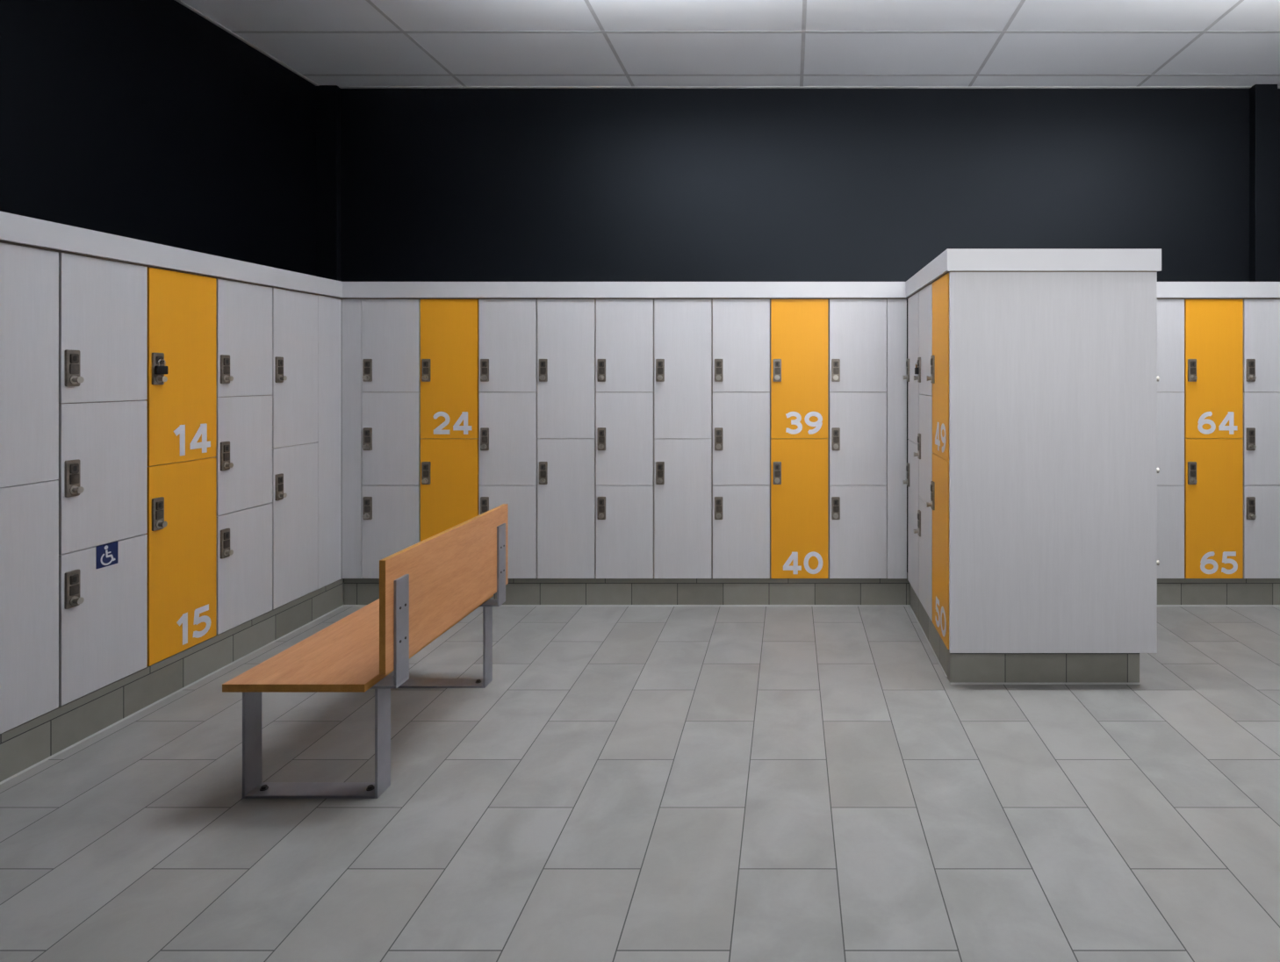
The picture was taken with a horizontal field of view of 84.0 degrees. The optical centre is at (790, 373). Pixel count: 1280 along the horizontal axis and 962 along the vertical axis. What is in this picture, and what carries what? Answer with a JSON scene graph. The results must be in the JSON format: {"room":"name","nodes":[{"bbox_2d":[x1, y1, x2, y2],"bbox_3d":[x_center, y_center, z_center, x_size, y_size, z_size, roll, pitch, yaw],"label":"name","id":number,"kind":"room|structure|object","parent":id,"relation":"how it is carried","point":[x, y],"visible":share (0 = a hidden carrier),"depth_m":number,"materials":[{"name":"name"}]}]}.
{"room":"changing room","nodes":[
{"label":"changing room","id":0,"kind":"room"},
{"bbox_2d":[0,0,316,291],"bbox_3d":[-3.472,-0.282,0.977,0.100,3.605,8.353,0,0,0],"label":"wall","id":1,"kind":"structure","parent":0,"point":[147,120],"depth_m":3.73,"materials":[{"name":"black paint"}]},
{"bbox_2d":[0,242,58,733],"bbox_3d":[-3.144,0.423,2.587,0.517,1.822,0.380,0,0,0],"label":"locker","id":2,"kind":"object","parent":1,"relation":"attached to","point":[29,276],"visible":1,"depth_m":2.66,"materials":[{"name":"white laminate"}]},
{"bbox_2d":[55,252,147,705],"bbox_3d":[-3.144,0.423,2.967,0.517,1.822,0.380,0,0,0],"label":"locker","id":3,"kind":"object","parent":1,"relation":"attached to","point":[103,479],"visible":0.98,"depth_m":2.94,"materials":[{"name":"white laminate"}]},
{"bbox_2d":[0,211,342,299],"bbox_3d":[-3.162,-0.543,2.865,0.518,0.109,3.331,0,0,0],"label":"fascia board","id":4,"kind":"object","parent":3,"relation":"on","point":[15,229],"visible":1,"depth_m":3.13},
{"bbox_2d":[0,578,343,784],"bbox_3d":[-3.126,1.429,2.873,0.407,0.182,3.345,0,0,0],"label":"baseboard","id":5,"kind":"structure","parent":1,"relation":"attached to","point":[24,747],"depth_m":3.16,"materials":[{"name":"grey tile"}]},
{"bbox_2d":[317,294,341,589],"bbox_3d":[-2.933,0.423,4.408,0.019,1.822,0.220,0,0,0],"label":"filler panel","id":6,"kind":"object","parent":5,"relation":"on","point":[329,309],"visible":1,"depth_m":4.39,"materials":[{"name":"white laminate"}]},
{"bbox_2d":[143,266,216,666],"bbox_3d":[-3.144,0.423,3.349,0.517,1.822,0.380,0,0,0],"label":"locker","id":7,"kind":"object","parent":1,"relation":"attached to","point":[182,533],"visible":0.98,"depth_m":3.33,"materials":[{"name":"yellow laminate"}]},
{"bbox_2d":[154,359,168,373],"bbox_3d":[-2.902,-0.034,3.202,0.016,0.072,0.056,0,0,0],"label":"padlock","id":8,"kind":"object","parent":7,"relation":"hanging from","point":[158,370],"visible":1,"depth_m":3.20,"materials":[{"name":"black metal"}]},
{"bbox_2d":[214,278,272,634],"bbox_3d":[-3.144,0.423,3.729,0.517,1.822,0.380,0,0,0],"label":"locker","id":9,"kind":"object","parent":1,"relation":"attached to","point":[244,311],"visible":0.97,"depth_m":3.71,"materials":[{"name":"white laminate"}]},
{"bbox_2d":[271,287,317,609],"bbox_3d":[-3.144,0.423,4.111,0.517,1.822,0.380,0,0,0],"label":"locker","id":10,"kind":"object","parent":1,"relation":"attached to","point":[294,502],"visible":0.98,"depth_m":4.10,"materials":[{"name":"white laminate"}]},
{"bbox_2d":[0,606,1279,961],"bbox_3d":[0.739,1.570,0.977,8.522,0.100,8.353,0,0,0],"label":"floor","id":11,"kind":"structure","parent":0,"point":[625,784],"depth_m":2.43,"materials":[{"name":"grey tile"}]},
{"bbox_2d":[222,503,508,798],"bbox_3d":[-1.700,1.087,2.960,0.586,0.866,1.056,0,0,0],"label":"bench","id":12,"kind":"object","parent":11,"relation":"on","point":[427,586],"visible":1,"depth_m":2.63,"materials":[{"name":"brown wood"}]},
{"bbox_2d":[902,292,919,598],"bbox_3d":[0.983,0.423,4.300,0.515,1.822,0.380,0,0,0],"label":"lockers","id":13,"kind":"object","parent":11,"relation":"on","point":[912,468],"visible":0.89,"depth_m":4.29,"materials":[{"name":"white laminate"}]},
{"bbox_2d":[913,283,932,621],"bbox_3d":[0.983,0.423,3.918,0.515,1.822,0.380,0,0,0],"label":"lockers","id":14,"kind":"object","parent":11,"relation":"on","point":[924,437],"visible":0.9,"depth_m":3.90,"materials":[{"name":"white laminate"}]},
{"bbox_2d":[914,361,918,373],"bbox_3d":[0.741,-0.034,4.065,0.016,0.072,0.056,0,0,0],"label":"padlock","id":15,"kind":"object","parent":14,"relation":"hanging from","point":[916,368],"visible":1,"depth_m":4.04,"materials":[{"name":"black metal"}]},
{"bbox_2d":[908,584,947,678],"bbox_3d":[0.812,1.429,4.004,0.068,0.182,1.080,0,0,0],"label":"baseboard","id":16,"kind":"structure","parent":11,"relation":"on","point":[939,650],"depth_m":3.89,"materials":[{"name":"grey tile"}]},
{"bbox_2d":[926,273,949,649],"bbox_3d":[0.983,0.423,3.538,0.515,1.822,0.380,0,0,0],"label":"lockers","id":17,"kind":"object","parent":11,"relation":"on","point":[939,359],"visible":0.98,"depth_m":3.51,"materials":[{"name":"yellow laminate"}]},
{"bbox_2d":[905,248,1161,299],"bbox_3d":[1.262,-0.543,4.158,1.024,0.109,1.690,0,0,0],"label":"fascia board","id":18,"kind":"object","parent":17,"relation":"on","point":[952,260],"visible":0.7,"depth_m":3.31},
{"bbox_2d":[949,272,1157,653],"bbox_3d":[1.262,0.425,3.335,0.992,1.827,0.020,0,0,0],"label":"end panel","id":19,"kind":"object","parent":17,"relation":"attached to","point":[1053,376],"visible":1,"depth_m":3.33,"materials":[{"name":"white laminate"}]},
{"bbox_2d":[947,649,1140,684],"bbox_3d":[1.250,1.429,3.429,0.929,0.182,0.067,0,0,0],"label":"baseboard","id":20,"kind":"structure","parent":11,"relation":"on","point":[962,668],"depth_m":3.40,"materials":[{"name":"grey tile"}]},
{"bbox_2d":[1157,376,1159,565],"bbox_3d":[1.542,0.423,3.538,0.515,1.822,0.380,0,0,0],"label":"lockers","id":21,"kind":"object","parent":11,"relation":"on","point":[1158,377],"visible":0.09,"depth_m":3.38,"materials":[{"name":"silver metal"}]},
{"bbox_2d":[175,0,1279,88],"bbox_3d":[0.739,-2.132,0.977,8.522,0.106,8.353,0,0,0],"label":"ceiling","id":22,"kind":"structure","parent":0,"point":[345,44],"depth_m":4.36,"materials":[{"name":"tile"}]},
{"bbox_2d":[340,88,1279,572],"bbox_3d":[0.739,-0.282,5.103,8.322,3.605,0.100,0,0,0],"label":"wall","id":23,"kind":"structure","parent":0,"point":[437,184],"depth_m":5.05,"materials":[{"name":"black paint"}]},
{"bbox_2d":[316,85,340,280],"bbox_3d":[-3.347,-0.282,5.029,0.150,3.604,0.048,0,0,0],"label":"column","id":24,"kind":"structure","parent":23,"relation":"attached to","point":[327,97],"depth_m":5.01,"materials":[{"name":"black paint"}]},
{"bbox_2d":[341,299,420,578],"bbox_3d":[-2.668,0.423,4.740,0.507,1.822,0.517,0,0,0],"label":"locker","id":25,"kind":"object","parent":23,"relation":"attached to","point":[391,328],"depth_m":4.52,"materials":[{"name":"white laminate"}]},
{"bbox_2d":[420,299,479,541],"bbox_3d":[-2.224,0.423,4.740,0.380,1.822,0.517,0,0,0],"label":"locker","id":26,"kind":"object","parent":23,"relation":"attached to","point":[449,328],"visible":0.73,"depth_m":4.52,"materials":[{"name":"yellow laminate"}]},
{"bbox_2d":[479,299,537,578],"bbox_3d":[-1.843,0.423,4.740,0.380,1.822,0.517,0,0,0],"label":"locker","id":27,"kind":"object","parent":23,"relation":"attached to","point":[507,327],"visible":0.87,"depth_m":4.52,"materials":[{"name":"white laminate"}]},
{"bbox_2d":[537,299,596,578],"bbox_3d":[-1.462,0.423,4.740,0.380,1.822,0.517,0,0,0],"label":"locker","id":28,"kind":"object","parent":23,"relation":"attached to","point":[566,328],"visible":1,"depth_m":4.52,"materials":[{"name":"white laminate"}]},
{"bbox_2d":[596,299,654,578],"bbox_3d":[-1.081,0.423,4.740,0.380,1.822,0.517,0,0,0],"label":"locker","id":29,"kind":"object","parent":23,"relation":"attached to","point":[624,327],"visible":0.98,"depth_m":4.52,"materials":[{"name":"white laminate"}]},
{"bbox_2d":[343,572,910,606],"bbox_3d":[-1.067,1.429,4.740,3.715,0.182,0.407,0,0,0],"label":"baseboard","id":30,"kind":"structure","parent":23,"relation":"attached to","point":[536,592],"depth_m":4.54,"materials":[{"name":"grey tile"}]},
{"bbox_2d":[654,299,712,578],"bbox_3d":[-0.700,0.423,4.740,0.380,1.822,0.517,0,0,0],"label":"locker","id":31,"kind":"object","parent":23,"relation":"attached to","point":[683,328],"visible":0.97,"depth_m":4.52,"materials":[{"name":"white laminate"}]},
{"bbox_2d":[712,299,770,578],"bbox_3d":[-0.319,0.423,4.740,0.380,1.822,0.517,0,0,0],"label":"locker","id":32,"kind":"object","parent":23,"relation":"attached to","point":[741,327],"visible":1,"depth_m":4.52,"materials":[{"name":"white laminate"}]},
{"bbox_2d":[770,299,828,578],"bbox_3d":[0.062,0.423,4.740,0.380,1.822,0.517,0,0,0],"label":"locker","id":33,"kind":"object","parent":23,"relation":"attached to","point":[799,327],"visible":1,"depth_m":4.52,"materials":[{"name":"yellow laminate"}]},
{"bbox_2d":[828,299,906,578],"bbox_3d":[0.507,0.423,4.740,0.507,1.822,0.517,0,0,0],"label":"locker","id":34,"kind":"object","parent":23,"relation":"attached to","point":[857,327],"depth_m":4.52,"materials":[{"name":"white laminate"}]},
{"bbox_2d":[341,281,906,299],"bbox_3d":[-1.087,-0.543,4.751,3.673,0.109,0.504,0,0,0],"label":"fascia board","id":35,"kind":"object","parent":34,"relation":"on","point":[350,290],"visible":1,"depth_m":4.50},
{"bbox_2d":[1157,299,1184,578],"bbox_3d":[2.384,0.423,4.740,0.380,1.822,0.517,0,0,0],"label":"locker","id":36,"kind":"object","parent":23,"relation":"attached to","point":[1170,312],"visible":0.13,"depth_m":4.52,"materials":[{"name":"white laminate"}]},
{"bbox_2d":[1184,299,1243,578],"bbox_3d":[2.764,0.423,4.740,0.380,1.822,0.517,0,0,0],"label":"locker","id":37,"kind":"object","parent":23,"relation":"attached to","point":[1213,328],"visible":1,"depth_m":4.52,"materials":[{"name":"yellow laminate"}]},
{"bbox_2d":[1157,281,1279,299],"bbox_3d":[2.937,-0.543,4.739,2.326,0.109,0.481,0,0,0],"label":"fascia board","id":38,"kind":"object","parent":37,"relation":"on","point":[1165,290],"visible":0.44,"depth_m":4.50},
{"bbox_2d":[1157,577,1279,606],"bbox_3d":[2.900,1.429,4.740,2.400,0.182,0.407,0,0,0],"label":"baseboard","id":39,"kind":"structure","parent":23,"relation":"attached to","point":[1184,592],"depth_m":4.54,"materials":[{"name":"grey tile"}]},
{"bbox_2d":[1243,299,1279,578],"bbox_3d":[3.146,0.423,4.740,0.380,1.822,0.517,0,0,0],"label":"locker","id":40,"kind":"object","parent":23,"relation":"attached to","point":[1261,317],"visible":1,"depth_m":4.52,"materials":[{"name":"white laminate"}]},
{"bbox_2d":[1249,84,1277,281],"bbox_3d":[3.425,-0.282,5.019,0.160,3.604,0.068,0,0,0],"label":"column","id":41,"kind":"structure","parent":23,"relation":"attached to","point":[1262,97],"depth_m":4.99,"materials":[{"name":"black paint"}]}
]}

